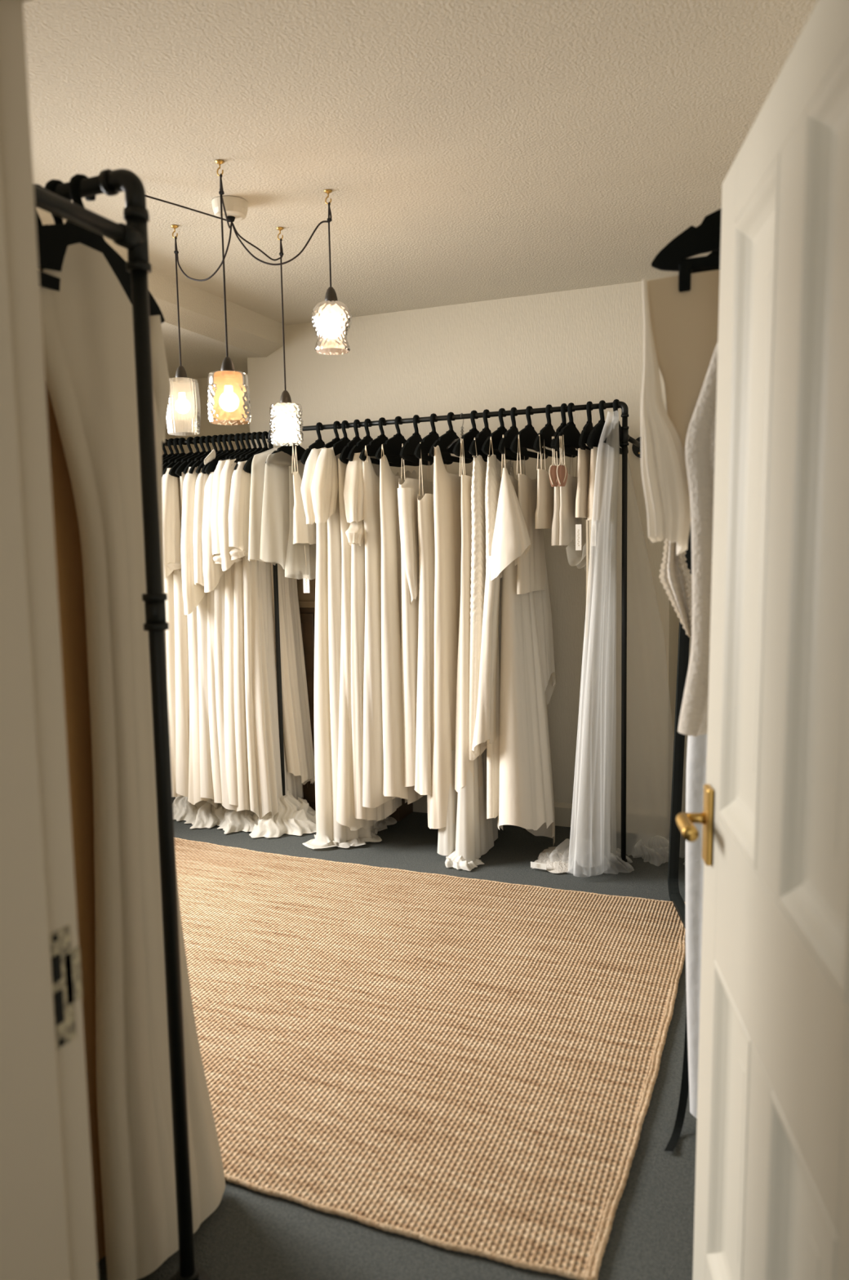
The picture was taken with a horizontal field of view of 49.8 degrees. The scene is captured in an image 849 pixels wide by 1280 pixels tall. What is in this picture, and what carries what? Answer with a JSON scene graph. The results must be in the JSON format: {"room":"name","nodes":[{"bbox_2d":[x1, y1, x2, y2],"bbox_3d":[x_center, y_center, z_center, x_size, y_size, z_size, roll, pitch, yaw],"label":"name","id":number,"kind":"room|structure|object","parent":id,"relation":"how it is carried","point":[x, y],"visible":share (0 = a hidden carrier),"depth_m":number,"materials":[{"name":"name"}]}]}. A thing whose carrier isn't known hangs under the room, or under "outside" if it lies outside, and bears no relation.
{"room":"clothing store","nodes":[
{"label":"clothing store","id":0,"kind":"room"},
{"bbox_2d":[161,380,176,454],"bbox_3d":[-2.321,-0.263,4.053,0.150,2.595,4.115,1,6,22],"label":"wall","id":1,"kind":"structure","parent":0,"point":[171,435],"depth_m":5.66,"materials":[{"name":"beige"}]},
{"bbox_2d":[41,222,286,381],"bbox_3d":[-1.814,-1.458,3.636,1.053,0.153,3.965,1,6,22],"label":"bulkhead","id":2,"kind":"object","parent":1,"relation":"attached to","point":[251,334],"depth_m":4.54,"materials":[{"name":"beige paint"}]},
{"bbox_2d":[192,468,222,803],"bbox_3d":[-0.990,0.009,4.609,0.154,1.769,0.480,1,6,22],"label":"gown","id":3,"kind":"object","parent":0,"point":[198,577],"visible":0.19,"depth_m":4.47,"materials":[{"name":"beige"}]},
{"bbox_2d":[311,447,396,848],"bbox_3d":[-0.337,0.031,4.368,0.286,1.854,0.607,1,6,22],"label":"gown","id":4,"kind":"object","parent":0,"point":[325,483],"visible":0.3,"depth_m":4.20,"materials":[{"name":"white"}]},
{"bbox_2d":[336,457,377,831],"bbox_3d":[-0.311,0.001,4.338,0.138,1.792,0.462,2,6,24],"label":"gown","id":5,"kind":"object","parent":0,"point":[344,803],"visible":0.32,"depth_m":4.18,"materials":[{"name":"white"}]},
{"bbox_2d":[343,452,401,821],"bbox_3d":[-0.244,-0.001,4.316,0.178,1.776,0.462,1,6,22],"label":"gown","id":6,"kind":"object","parent":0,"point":[353,492],"visible":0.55,"depth_m":4.15,"materials":[{"name":"beige"}]},
{"bbox_2d":[97,796,697,1279],"bbox_3d":[-0.584,1.287,1.896,5.050,0.120,7.200,1,6,22],"label":"floor","id":7,"kind":"structure","parent":0,"point":[251,1234],"depth_m":1.96,"materials":[{"name":"grey carpet"}]},
{"bbox_2d":[44,377,106,1262],"bbox_3d":[-0.650,0.272,1.746,0.082,1.867,0.390,1,6,19],"label":"gown","id":8,"kind":"object","parent":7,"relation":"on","point":[69,567],"visible":0.11,"depth_m":1.69,"materials":[{"name":"brown fabric"}]},
{"bbox_2d":[33,168,210,1279],"bbox_3d":[-1.121,0.228,1.677,1.334,2.049,0.529,1,6,22],"label":"rail","id":9,"kind":"object","parent":7,"relation":"on","point":[132,236],"visible":0.97,"depth_m":1.60,"materials":[{"name":"black"}]},
{"bbox_2d":[44,178,71,225],"bbox_3d":[-0.643,-0.699,1.615,0.021,0.218,0.436,1,6,19],"label":"clothes hanger","id":10,"kind":"object","parent":9,"relation":"hanging from","point":[51,185],"visible":0.13,"depth_m":1.59,"materials":[{"name":"black plastic"}]},
{"bbox_2d":[36,173,164,323],"bbox_3d":[-0.592,-0.698,1.595,0.021,0.218,0.436,1,6,19],"label":"clothes hanger","id":11,"kind":"object","parent":9,"relation":"hanging from","point":[53,240],"visible":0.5,"depth_m":1.56,"materials":[{"name":"black plastic"}]},
{"bbox_2d":[39,243,225,1279],"bbox_3d":[-0.555,0.262,1.756,0.119,1.918,0.380,2,6,24],"label":"gown","id":12,"kind":"object","parent":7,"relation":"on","point":[88,331],"visible":0.7,"depth_m":1.69,"materials":[{"name":"beige"}]},
{"bbox_2d":[173,795,197,821],"bbox_3d":[-1.255,0.852,4.940,0.333,0.146,0.416,1,6,22],"label":"train","id":13,"kind":"object","parent":7,"relation":"on","point":[182,807],"visible":0.25,"depth_m":4.82,"materials":[{"name":"beige fabric"}]},
{"bbox_2d":[184,800,223,828],"bbox_3d":[-1.093,0.855,4.820,0.321,0.157,0.450,1,6,22],"label":"train","id":14,"kind":"object","parent":7,"relation":"on","point":[203,816],"visible":0.26,"depth_m":4.69,"materials":[{"name":"beige fabric"}]},
{"bbox_2d":[162,467,192,804],"bbox_3d":[-1.190,-0.018,4.686,0.180,1.747,0.482,2,6,26],"label":"gown","id":15,"kind":"object","parent":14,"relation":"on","point":[171,504],"visible":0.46,"depth_m":4.54,"materials":[{"name":"beige"}]},
{"bbox_2d":[164,434,262,445],"bbox_3d":[-1.135,-0.085,5.159,1.128,1.970,0.911,1,6,22],"label":"rail","id":16,"kind":"object","parent":7,"relation":"on","point":[184,442],"visible":0.02,"depth_m":4.57,"materials":[{"name":"black"}]},
{"bbox_2d":[162,437,179,464],"bbox_3d":[-1.256,-0.920,4.658,0.021,0.218,0.436,1,6,23],"label":"clothes hanger","id":17,"kind":"object","parent":16,"relation":"hanging from","point":[175,440],"visible":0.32,"depth_m":4.63,"materials":[{"name":"black plastic"}]},
{"bbox_2d":[164,571,180,796],"bbox_3d":[-1.242,-0.018,4.711,0.178,1.751,0.488,2,7,28],"label":"gown","id":18,"kind":"object","parent":17,"relation":"hanging from","point":[169,580],"visible":0.06,"depth_m":4.59,"materials":[{"name":"beige"}]},
{"bbox_2d":[174,435,206,476],"bbox_3d":[-1.107,-0.917,4.598,0.021,0.218,0.436,2,6,26],"label":"clothes hanger","id":19,"kind":"object","parent":16,"relation":"hanging from","point":[180,468],"visible":0.33,"depth_m":4.49,"materials":[{"name":"black plastic"}]},
{"bbox_2d":[179,471,213,804],"bbox_3d":[-1.104,-0.007,4.693,0.163,1.773,0.396,1,6,22],"label":"gown","id":20,"kind":"object","parent":19,"relation":"hanging from","point":[194,795],"visible":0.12,"depth_m":4.55,"materials":[{"name":"beige"}]},
{"bbox_2d":[188,435,217,474],"bbox_3d":[-1.041,-0.915,4.571,0.021,0.218,0.436,1,6,23],"label":"clothes hanger","id":21,"kind":"object","parent":16,"relation":"hanging from","point":[197,463],"visible":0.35,"depth_m":4.46,"materials":[{"name":"black plastic"}]},
{"bbox_2d":[180,466,217,808],"bbox_3d":[-1.044,-0.006,4.626,0.166,1.765,0.478,1,6,22],"label":"gown","id":22,"kind":"object","parent":21,"relation":"hanging from","point":[194,596],"visible":0.23,"depth_m":4.49,"materials":[{"name":"white"}]},
{"bbox_2d":[204,433,235,475],"bbox_3d":[-0.952,-0.913,4.535,0.021,0.218,0.436,2,6,25],"label":"clothes hanger","id":23,"kind":"object","parent":16,"relation":"hanging from","point":[212,465],"visible":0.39,"depth_m":4.43,"materials":[{"name":"black plastic"}]},
{"bbox_2d":[201,471,244,810],"bbox_3d":[-0.929,0.020,4.574,0.173,1.751,0.476,1,6,22],"label":"gown","id":24,"kind":"object","parent":23,"relation":"hanging from","point":[213,574],"visible":0.31,"depth_m":4.45,"materials":[{"name":"white"}]},
{"bbox_2d":[224,432,246,460],"bbox_3d":[-0.888,-0.912,4.509,0.021,0.218,0.436,1,6,24],"label":"clothes hanger","id":25,"kind":"object","parent":16,"relation":"hanging from","point":[242,434],"visible":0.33,"depth_m":4.48,"materials":[{"name":"black plastic"}]},
{"bbox_2d":[210,459,238,805],"bbox_3d":[-0.884,-0.001,4.565,0.179,1.808,0.482,1,6,20],"label":"gown","id":26,"kind":"object","parent":25,"relation":"hanging from","point":[228,675],"visible":0.24,"depth_m":4.44,"materials":[{"name":"beige"}]},
{"bbox_2d":[222,432,252,469],"bbox_3d":[-0.859,-0.911,4.497,0.021,0.218,0.436,2,6,25],"label":"clothes hanger","id":27,"kind":"object","parent":16,"relation":"hanging from","point":[246,436],"visible":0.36,"depth_m":4.47,"materials":[{"name":"black plastic"}]},
{"bbox_2d":[217,458,250,812],"bbox_3d":[-0.855,-0.003,4.555,0.177,1.804,0.496,2,6,25],"label":"gown","id":28,"kind":"object","parent":27,"relation":"hanging from","point":[243,792],"visible":0.34,"depth_m":4.42,"materials":[{"name":"beige"}]},
{"bbox_2d":[243,431,268,473],"bbox_3d":[-0.773,-0.909,4.463,0.021,0.218,0.436,1,6,19],"label":"clothes hanger","id":29,"kind":"object","parent":16,"relation":"hanging from","point":[247,467],"visible":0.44,"depth_m":4.38,"materials":[{"name":"black plastic"}]},
{"bbox_2d":[271,563,315,785],"bbox_3d":[-0.674,-0.061,4.640,0.132,1.676,0.246,2,6,25],"label":"gown","id":30,"kind":"object","parent":29,"relation":"hanging from","point":[297,732],"visible":0.77,"depth_m":4.62,"materials":[{"name":"beige"}]},
{"bbox_2d":[227,460,303,819],"bbox_3d":[-0.800,0.011,4.539,0.173,1.803,0.488,1,6,22],"label":"gown","id":31,"kind":"object","parent":16,"relation":"hanging from","point":[264,773],"visible":0.64,"depth_m":4.45,"materials":[{"name":"white"}]},
{"bbox_2d":[213,805,254,834],"bbox_3d":[-0.925,0.856,4.712,0.401,0.172,0.410,1,6,22],"label":"train","id":32,"kind":"object","parent":7,"relation":"on","point":[230,820],"visible":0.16,"depth_m":4.61,"materials":[{"name":"beige fabric"}]},
{"bbox_2d":[244,790,316,837],"bbox_3d":[-0.724,0.857,4.629,0.455,0.179,0.422,1,6,22],"label":"train","id":33,"kind":"object","parent":7,"relation":"on","point":[295,816],"visible":0.71,"depth_m":4.54,"materials":[{"name":"beige fabric"}]},
{"bbox_2d":[297,578,413,821],"bbox_3d":[-0.519,0.279,4.871,0.920,1.285,0.215,1,6,22],"label":"sideboard","id":34,"kind":"object","parent":7,"relation":"on","point":[306,600],"visible":0.11,"depth_m":4.78,"materials":[{"name":"brown wood"}]},
{"bbox_2d":[174,837,685,1279],"bbox_3d":[-0.524,1.093,3.126,2.671,0.015,2.004,1,6,22],"label":"jute rug","id":35,"kind":"object","parent":7,"relation":"on","point":[471,1066],"visible":0.73,"depth_m":2.58,"materials":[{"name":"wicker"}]},
{"bbox_2d":[267,400,640,870],"bbox_3d":[0.145,-0.043,4.415,1.804,1.990,0.550,1,6,22],"label":"rail","id":36,"kind":"object","parent":7,"relation":"on","point":[625,437],"visible":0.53,"depth_m":3.94,"materials":[{"name":"black"}]},
{"bbox_2d":[265,426,305,463],"bbox_3d":[-0.629,-0.924,4.386,0.021,0.218,0.436,2,7,27],"label":"clothes hanger","id":37,"kind":"object","parent":36,"relation":"hanging from","point":[287,448],"visible":0.41,"depth_m":4.37,"materials":[{"name":"black plastic"}]},
{"bbox_2d":[248,447,316,579],"bbox_3d":[-0.625,-0.608,4.425,0.338,0.645,0.568,1,6,22],"label":"cape","id":38,"kind":"object","parent":37,"relation":"hanging from","point":[272,488],"visible":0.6,"depth_m":4.24,"materials":[{"name":"fabric"}]},
{"bbox_2d":[300,422,324,465],"bbox_3d":[-0.495,-0.921,4.332,0.021,0.218,0.436,1,6,17],"label":"clothes hanger","id":39,"kind":"object","parent":36,"relation":"hanging from","point":[319,443],"visible":0.38,"depth_m":4.29,"materials":[{"name":"black plastic"}]},
{"bbox_2d":[292,445,316,592],"bbox_3d":[-0.526,-0.571,4.378,0.107,0.674,0.398,1,6,22],"label":"camisole","id":40,"kind":"object","parent":39,"relation":"hanging from","point":[303,533],"visible":0.34,"depth_m":4.21,"materials":[{"name":"beige"}]},
{"bbox_2d":[321,421,340,448],"bbox_3d":[-0.408,-0.919,4.297,0.021,0.218,0.436,1,6,23],"label":"clothes hanger","id":41,"kind":"object","parent":36,"relation":"hanging from","point":[336,438],"visible":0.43,"depth_m":4.27,"materials":[{"name":"black plastic"}]},
{"bbox_2d":[300,448,337,848],"bbox_3d":[-0.427,0.030,4.385,0.284,1.854,0.543,1,6,22],"label":"gown","id":42,"kind":"object","parent":41,"relation":"hanging from","point":[323,837],"visible":0.34,"depth_m":4.24,"materials":[{"name":"white"}]},
{"bbox_2d":[329,420,350,455],"bbox_3d":[-0.368,-0.919,4.281,0.021,0.218,0.436,1,6,21],"label":"clothes hanger","id":43,"kind":"object","parent":36,"relation":"hanging from","point":[338,446],"visible":0.41,"depth_m":4.24,"materials":[{"name":"black plastic"}]},
{"bbox_2d":[339,419,361,463],"bbox_3d":[-0.312,-0.917,4.258,0.021,0.218,0.436,1,6,17],"label":"clothes hanger","id":44,"kind":"object","parent":36,"relation":"hanging from","point":[344,453],"visible":0.5,"depth_m":4.16,"materials":[{"name":"black plastic"}]},
{"bbox_2d":[347,418,373,461],"bbox_3d":[-0.260,-0.916,4.237,0.021,0.218,0.436,1,6,21],"label":"clothes hanger","id":45,"kind":"object","parent":36,"relation":"hanging from","point":[360,445],"visible":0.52,"depth_m":4.17,"materials":[{"name":"black plastic"}]},
{"bbox_2d":[359,417,404,466],"bbox_3d":[-0.192,-0.915,4.210,0.021,0.218,0.436,2,6,25],"label":"clothes hanger","id":46,"kind":"object","parent":36,"relation":"hanging from","point":[374,445],"visible":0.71,"depth_m":4.15,"materials":[{"name":"black plastic"}]},
{"bbox_2d":[362,445,407,808],"bbox_3d":[-0.177,-0.038,4.301,0.157,1.692,0.451,1,6,24],"label":"gown","id":47,"kind":"object","parent":46,"relation":"hanging from","point":[373,797],"visible":0.39,"depth_m":4.13,"materials":[{"name":"white"}]},
{"bbox_2d":[374,416,419,466],"bbox_3d":[-0.116,-0.913,4.179,0.021,0.218,0.436,2,6,26],"label":"clothes hanger","id":48,"kind":"object","parent":36,"relation":"hanging from","point":[393,446],"visible":0.78,"depth_m":4.14,"materials":[{"name":"black plastic"}]},
{"bbox_2d":[379,444,423,804],"bbox_3d":[-0.106,-0.039,4.264,0.164,1.684,0.439,1,6,22],"label":"gown","id":49,"kind":"object","parent":48,"relation":"hanging from","point":[391,578],"visible":0.45,"depth_m":4.09,"materials":[{"name":"beige"}]},
{"bbox_2d":[400,414,432,465],"bbox_3d":[-0.035,-0.911,4.146,0.021,0.218,0.436,1,6,18],"label":"clothes hanger","id":50,"kind":"object","parent":36,"relation":"hanging from","point":[410,446],"visible":0.78,"depth_m":4.10,"materials":[{"name":"black plastic"}]},
{"bbox_2d":[413,413,453,464],"bbox_3d":[0.043,-0.909,4.115,0.021,0.218,0.436,1,6,23],"label":"clothes hanger","id":51,"kind":"object","parent":36,"relation":"hanging from","point":[428,441],"visible":0.7,"depth_m":4.05,"materials":[{"name":"black plastic"}]},
{"bbox_2d":[428,412,472,463],"bbox_3d":[0.120,-0.908,4.084,0.021,0.218,0.436,2,6,27],"label":"clothes hanger","id":52,"kind":"object","parent":36,"relation":"hanging from","point":[445,440],"visible":0.74,"depth_m":4.05,"materials":[{"name":"black plastic"}]},
{"bbox_2d":[426,444,468,855],"bbox_3d":[0.131,0.045,4.200,0.192,1.809,0.464,1,6,22],"label":"gown","id":53,"kind":"object","parent":52,"relation":"hanging from","point":[442,805],"visible":0.49,"depth_m":4.03,"materials":[{"name":"beige"}]},
{"bbox_2d":[453,410,487,462],"bbox_3d":[0.221,-0.906,4.043,0.021,0.218,0.436,2,6,27],"label":"clothes hanger","id":54,"kind":"object","parent":36,"relation":"hanging from","point":[468,437],"visible":0.56,"depth_m":3.98,"materials":[{"name":"black plastic"}]},
{"bbox_2d":[468,408,503,462],"bbox_3d":[0.274,-0.904,4.021,0.021,0.218,0.436,1,6,23],"label":"clothes hanger","id":55,"kind":"object","parent":36,"relation":"hanging from","point":[481,437],"visible":0.61,"depth_m":3.96,"materials":[{"name":"black plastic"}]},
{"bbox_2d":[481,408,519,460],"bbox_3d":[0.341,-0.903,3.994,0.021,0.218,0.436,2,6,27],"label":"clothes hanger","id":56,"kind":"object","parent":36,"relation":"hanging from","point":[496,436],"visible":0.7,"depth_m":3.94,"materials":[{"name":"black plastic"}]},
{"bbox_2d":[484,436,514,819],"bbox_3d":[0.355,-0.052,4.096,0.109,1.652,0.442,2,6,24],"label":"gown","id":57,"kind":"object","parent":56,"relation":"hanging from","point":[493,475],"visible":0.16,"depth_m":3.94,"materials":[{"name":"beige fabric"}]},
{"bbox_2d":[497,407,528,460],"bbox_3d":[0.390,-0.902,3.975,0.021,0.218,0.436,1,6,22],"label":"clothes hanger","id":58,"kind":"object","parent":36,"relation":"hanging from","point":[505,442],"visible":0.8,"depth_m":3.92,"materials":[{"name":"black plastic"}]},
{"bbox_2d":[510,405,547,459],"bbox_3d":[0.455,-0.900,3.949,0.021,0.218,0.436,2,6,27],"label":"clothes hanger","id":59,"kind":"object","parent":36,"relation":"hanging from","point":[527,435],"visible":0.86,"depth_m":3.92,"materials":[{"name":"black plastic"}]},
{"bbox_2d":[533,404,564,458],"bbox_3d":[0.534,-0.899,3.916,0.021,0.218,0.436,1,6,24],"label":"clothes hanger","id":60,"kind":"object","parent":36,"relation":"hanging from","point":[546,433],"visible":0.82,"depth_m":3.88,"materials":[{"name":"black plastic"}]},
{"bbox_2d":[534,434,559,528],"bbox_3d":[0.536,-0.671,3.938,0.070,0.386,0.383,1,6,22],"label":"bridal bustier","id":61,"kind":"object","parent":60,"relation":"hanging from","point":[544,515],"visible":0.66,"depth_m":3.81,"materials":[{"name":"beige"}]},
{"bbox_2d":[551,403,575,457],"bbox_3d":[0.595,-0.897,3.892,0.021,0.218,0.436,1,6,22],"label":"clothes hanger","id":62,"kind":"object","parent":36,"relation":"hanging from","point":[563,423],"visible":0.52,"depth_m":3.86,"materials":[{"name":"black plastic"}]},
{"bbox_2d":[549,436,573,546],"bbox_3d":[0.603,-0.629,3.903,0.073,0.454,0.400,1,6,22],"label":"bridal bustier","id":63,"kind":"object","parent":62,"relation":"hanging from","point":[553,468],"visible":0.29,"depth_m":3.76,"materials":[{"name":"beige"}]},
{"bbox_2d":[553,402,580,456],"bbox_3d":[0.623,-0.897,3.880,0.021,0.218,0.436,2,6,27],"label":"clothes hanger","id":64,"kind":"object","parent":36,"relation":"hanging from","point":[571,433],"visible":0.75,"depth_m":3.85,"materials":[{"name":"black plastic"}]},
{"bbox_2d":[556,435,604,571],"bbox_3d":[0.672,-0.574,3.881,0.184,0.563,0.399,1,6,22],"label":"bridal bustier","id":65,"kind":"object","parent":64,"relation":"hanging from","point":[567,484],"visible":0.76,"depth_m":3.78,"materials":[{"name":"beige"}]},
{"bbox_2d":[578,401,594,450],"bbox_3d":[0.696,-0.895,3.851,0.021,0.218,0.436,1,6,20],"label":"clothes hanger","id":66,"kind":"object","parent":36,"relation":"hanging from","point":[587,428],"visible":0.69,"depth_m":3.78,"materials":[{"name":"black plastic"}]},
{"bbox_2d":[575,444,591,550],"bbox_3d":[0.693,-0.599,3.874,0.060,0.433,0.381,1,6,22],"label":"bodice","id":67,"kind":"object","parent":66,"relation":"hanging from","point":[584,455],"visible":0.45,"depth_m":3.73,"materials":[{"name":"beige"}]},
{"bbox_2d":[586,400,615,455],"bbox_3d":[0.746,-0.894,3.831,0.021,0.218,0.436,2,6,26],"label":"clothes hanger","id":68,"kind":"object","parent":36,"relation":"hanging from","point":[594,436],"visible":0.68,"depth_m":3.78,"materials":[{"name":"black plastic"}]},
{"bbox_2d":[586,442,613,546],"bbox_3d":[0.748,-0.609,3.865,0.077,0.419,0.368,1,6,22],"label":"bodice","id":69,"kind":"object","parent":68,"relation":"hanging from","point":[600,513],"visible":0.88,"depth_m":3.73,"materials":[{"name":"beige"}]},
{"bbox_2d":[603,399,628,454],"bbox_3d":[0.799,-0.893,3.809,0.021,0.218,0.436,1,6,24],"label":"clothes hanger","id":70,"kind":"object","parent":36,"relation":"hanging from","point":[612,426],"visible":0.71,"depth_m":3.75,"materials":[{"name":"black plastic"}]},
{"bbox_2d":[546,410,669,873],"bbox_3d":[0.837,0.009,3.975,0.661,1.939,0.362,-5,7,-32],"label":"veil","id":71,"kind":"object","parent":70,"relation":"hanging from","point":[608,642],"visible":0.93,"depth_m":3.83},
{"bbox_2d":[585,520,588,637],"bbox_3d":[0.660,-0.248,3.716,0.011,0.480,0.006,0,6,14],"label":"ribbon","id":72,"kind":"object","parent":71,"relation":"hanging from","point":[587,548],"visible":1,"depth_m":3.71,"materials":[{"name":"beige"}]},
{"bbox_2d":[471,435,555,845],"bbox_3d":[0.433,0.048,4.026,0.252,1.850,0.576,3,7,34],"label":"gown","id":73,"kind":"object","parent":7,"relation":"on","point":[527,666],"visible":0.87,"depth_m":3.89,"materials":[{"name":"beige"}]},
{"bbox_2d":[471,555,500,755],"bbox_3d":[0.264,0.073,3.888,0.119,0.857,0.148,1,6,22],"label":"drape","id":74,"kind":"object","parent":73,"relation":"hanging from","point":[485,729],"depth_m":3.85,"materials":[{"name":"beige fabric"}]},
{"bbox_2d":[516,434,546,595],"bbox_3d":[0.464,-0.538,3.981,0.076,0.666,0.404,1,6,22],"label":"camisole","id":75,"kind":"object","parent":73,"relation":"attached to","point":[531,573],"visible":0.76,"depth_m":3.90,"materials":[{"name":"beige"}]},
{"bbox_2d":[530,846,582,873],"bbox_3d":[0.590,0.947,4.062,0.180,0.061,0.340,1,6,22],"label":"bundle","id":76,"kind":"object","parent":7,"relation":"on","point":[557,864],"visible":0.94,"depth_m":3.99,"materials":[{"name":"beige"}]},
{"bbox_2d":[664,1008,688,1151],"bbox_3d":[0.600,0.865,2.146,0.028,0.617,0.182,3,7,34],"label":"stand leg","id":77,"kind":"object","parent":7,"relation":"on","point":[684,1089],"visible":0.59,"depth_m":2.21,"materials":[{"name":"black metal"}]},
{"bbox_2d":[667,525,691,928],"bbox_3d":[1.103,0.187,3.312,0.340,1.720,0.520,-1,6,5],"label":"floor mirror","id":78,"kind":"object","parent":7,"relation":"on","point":[677,847],"visible":0.2,"depth_m":3.55,"materials":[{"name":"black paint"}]},
{"bbox_3d":[0.949,0.119,2.014,0.380,2.120,0.940,1,6,22],"label":"rail","id":79,"kind":"object","parent":7,"relation":"on","visible":0},
{"bbox_2d":[651,208,721,271],"bbox_3d":[0.639,-0.804,1.671,0.436,0.218,0.021,1,6,20],"label":"clothes hanger","id":80,"kind":"object","parent":79,"relation":"hanging from","point":[705,237],"visible":0.23,"depth_m":1.72,"materials":[{"name":"black plastic"}]},
{"bbox_2d":[640,262,719,555],"bbox_3d":[0.659,-0.437,1.712,0.494,0.550,0.118,1,6,16],"label":"blouse","id":81,"kind":"object","parent":80,"relation":"hanging from","point":[681,312],"visible":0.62,"depth_m":1.74,"materials":[{"name":"beige"}]},
{"bbox_2d":[677,342,717,736],"bbox_3d":[0.633,-0.259,1.662,0.323,0.897,0.130,1,6,20],"label":"gown","id":82,"kind":"object","parent":80,"relation":"hanging from","point":[700,446],"visible":0.14,"depth_m":1.68,"materials":[{"name":"beige"}]},
{"bbox_2d":[693,250,719,273],"bbox_3d":[0.729,-0.817,1.785,0.436,0.218,0.021,1,6,24],"label":"clothes hanger","id":83,"kind":"object","parent":79,"relation":"hanging from","point":[717,252],"visible":0.02,"depth_m":1.85,"materials":[{"name":"black plastic"}]},
{"bbox_2d":[658,538,692,637],"bbox_3d":[0.627,-0.356,1.909,0.265,0.701,0.067,1,6,22],"label":"trim","id":84,"kind":"structure","parent":83,"relation":"hanging from","point":[675,577],"depth_m":1.96,"materials":[{"name":"beige"}]},
{"bbox_2d":[397,443,433,786],"bbox_3d":[0.006,-0.064,4.242,0.154,1.634,0.459,1,6,22],"label":"gown","id":85,"kind":"object","parent":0,"point":[408,490],"visible":0.51,"depth_m":4.07,"materials":[{"name":"beige"}]},
{"bbox_2d":[397,488,417,601],"bbox_3d":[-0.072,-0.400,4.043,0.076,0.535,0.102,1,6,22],"label":"dress","id":86,"kind":"object","parent":85,"relation":"hanging from","point":[406,497],"depth_m":4.01,"materials":[{"name":"beige fabric"}]},
{"bbox_2d":[22,0,817,325],"bbox_3d":[-0.634,-1.414,1.623,5.050,0.120,7.200,1,6,22],"label":"ceiling","id":87,"kind":"structure","parent":0,"point":[467,151],"depth_m":2.61,"materials":[{"name":"beige paint"}]},
{"bbox_2d":[166,224,231,434],"bbox_3d":[-0.828,-1.140,3.298,0.131,0.752,0.398,-6,7,-39],"label":"pendant lamp","id":88,"kind":"object","parent":87,"relation":"hanging from","point":[182,406],"visible":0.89,"depth_m":3.40,"materials":[{"name":"clear glass"}]},
{"bbox_2d":[207,159,251,423],"bbox_3d":[-0.662,-1.093,2.978,0.135,0.789,0.399,-3,6,-17],"label":"pendant lamp","id":89,"kind":"object","parent":87,"relation":"hanging from","point":[228,401],"visible":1,"depth_m":2.86,"materials":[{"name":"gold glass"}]},
{"bbox_2d":[211,195,248,222],"bbox_3d":[-0.669,-1.474,3.149,0.124,0.062,0.124,1,6,22],"label":"ceiling rose","id":90,"kind":"object","parent":87,"relation":"attached to","point":[236,207],"visible":0.85,"depth_m":3.11,"materials":[{"name":"ceramic"}]},
{"bbox_2d":[233,224,303,444],"bbox_3d":[-0.574,-1.129,3.340,0.127,0.792,0.355,1,6,22],"label":"pendant lamp","id":91,"kind":"object","parent":87,"relation":"hanging from","point":[286,429],"visible":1,"depth_m":3.45,"materials":[{"name":"clear glass"}]},
{"bbox_2d":[231,189,351,351],"bbox_3d":[-0.445,-1.247,3.144,0.421,0.524,0.139,2,6,25],"label":"pendant lamp","id":92,"kind":"object","parent":87,"relation":"hanging from","point":[331,328],"visible":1,"depth_m":3.08,"materials":[{"name":"clear glass"}]},
{"bbox_2d":[173,280,679,835],"bbox_3d":[0.232,-0.400,4.931,4.220,2.595,0.555,1,6,22],"label":"wall","id":93,"kind":"structure","parent":0,"point":[578,346],"depth_m":4.46,"materials":[{"name":"beige"}]},
{"bbox_2d":[413,795,667,836],"bbox_3d":[0.224,0.842,4.979,3.920,0.115,0.423,1,6,22],"label":"baseboard","id":94,"kind":"structure","parent":93,"relation":"attached to","point":[654,823],"depth_m":4.48,"materials":[{"name":"beige"}]},
{"bbox_2d":[413,442,446,795],"bbox_3d":[0.058,-0.053,4.196,0.151,1.650,0.428,1,6,22],"label":"gown","id":95,"kind":"object","parent":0,"point":[423,768],"visible":0.44,"depth_m":4.04,"materials":[{"name":"beige"}]},
{"bbox_2d":[444,438,497,871],"bbox_3d":[0.203,0.051,4.108,0.182,1.853,0.505,1,6,16],"label":"gown","id":96,"kind":"object","parent":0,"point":[475,834],"visible":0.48,"depth_m":4.00,"materials":[{"name":"beige"}]},
{"bbox_2d":[468,437,486,760],"bbox_3d":[0.276,-0.178,4.116,0.127,1.403,0.440,1,6,20],"label":"gown","id":97,"kind":"object","parent":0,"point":[479,465],"visible":0.31,"depth_m":3.92,"materials":[{"name":"beige fabric"}]},
{"bbox_3d":[-0.861,0.004,1.140,5.050,2.595,0.215,1,6,22],"label":"wall","id":98,"kind":"structure","parent":0,"visible":0},
{"bbox_2d":[0,0,98,1279],"bbox_3d":[-0.026,0.267,0.818,1.150,2.105,0.265,1,6,22],"label":"trim","id":99,"kind":"structure","parent":98,"relation":"attached to","point":[47,1223],"depth_m":1.03,"materials":[{"name":"beige paint"}]},
{"bbox_2d":[48,924,82,1050],"bbox_3d":[-0.428,0.413,1.096,0.004,0.143,0.048,1,6,22],"label":"strike plate","id":100,"kind":"object","parent":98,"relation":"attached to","point":[66,971],"visible":1,"depth_m":1.09,"materials":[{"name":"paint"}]},
{"bbox_2d":[675,0,848,1279],"bbox_3d":[0.435,0.283,1.165,0.117,1.966,0.845,0,6,7],"label":"door","id":101,"kind":"structure","parent":98,"relation":"in","point":[771,1186],"depth_m":1.11,"materials":[{"name":"beige paint"}]},
{"label":"clothes hanger","id":102,"kind":"object","parent":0,"visible":0},
{"bbox_2d":[684,733,706,1118],"bbox_3d":[0.719,0.235,2.052,0.255,1.868,0.117,1,6,22],"label":"gown","id":103,"kind":"object","parent":102,"relation":"hanging from","point":[696,751],"visible":0.1,"depth_m":2.10,"materials":[{"name":"white"}]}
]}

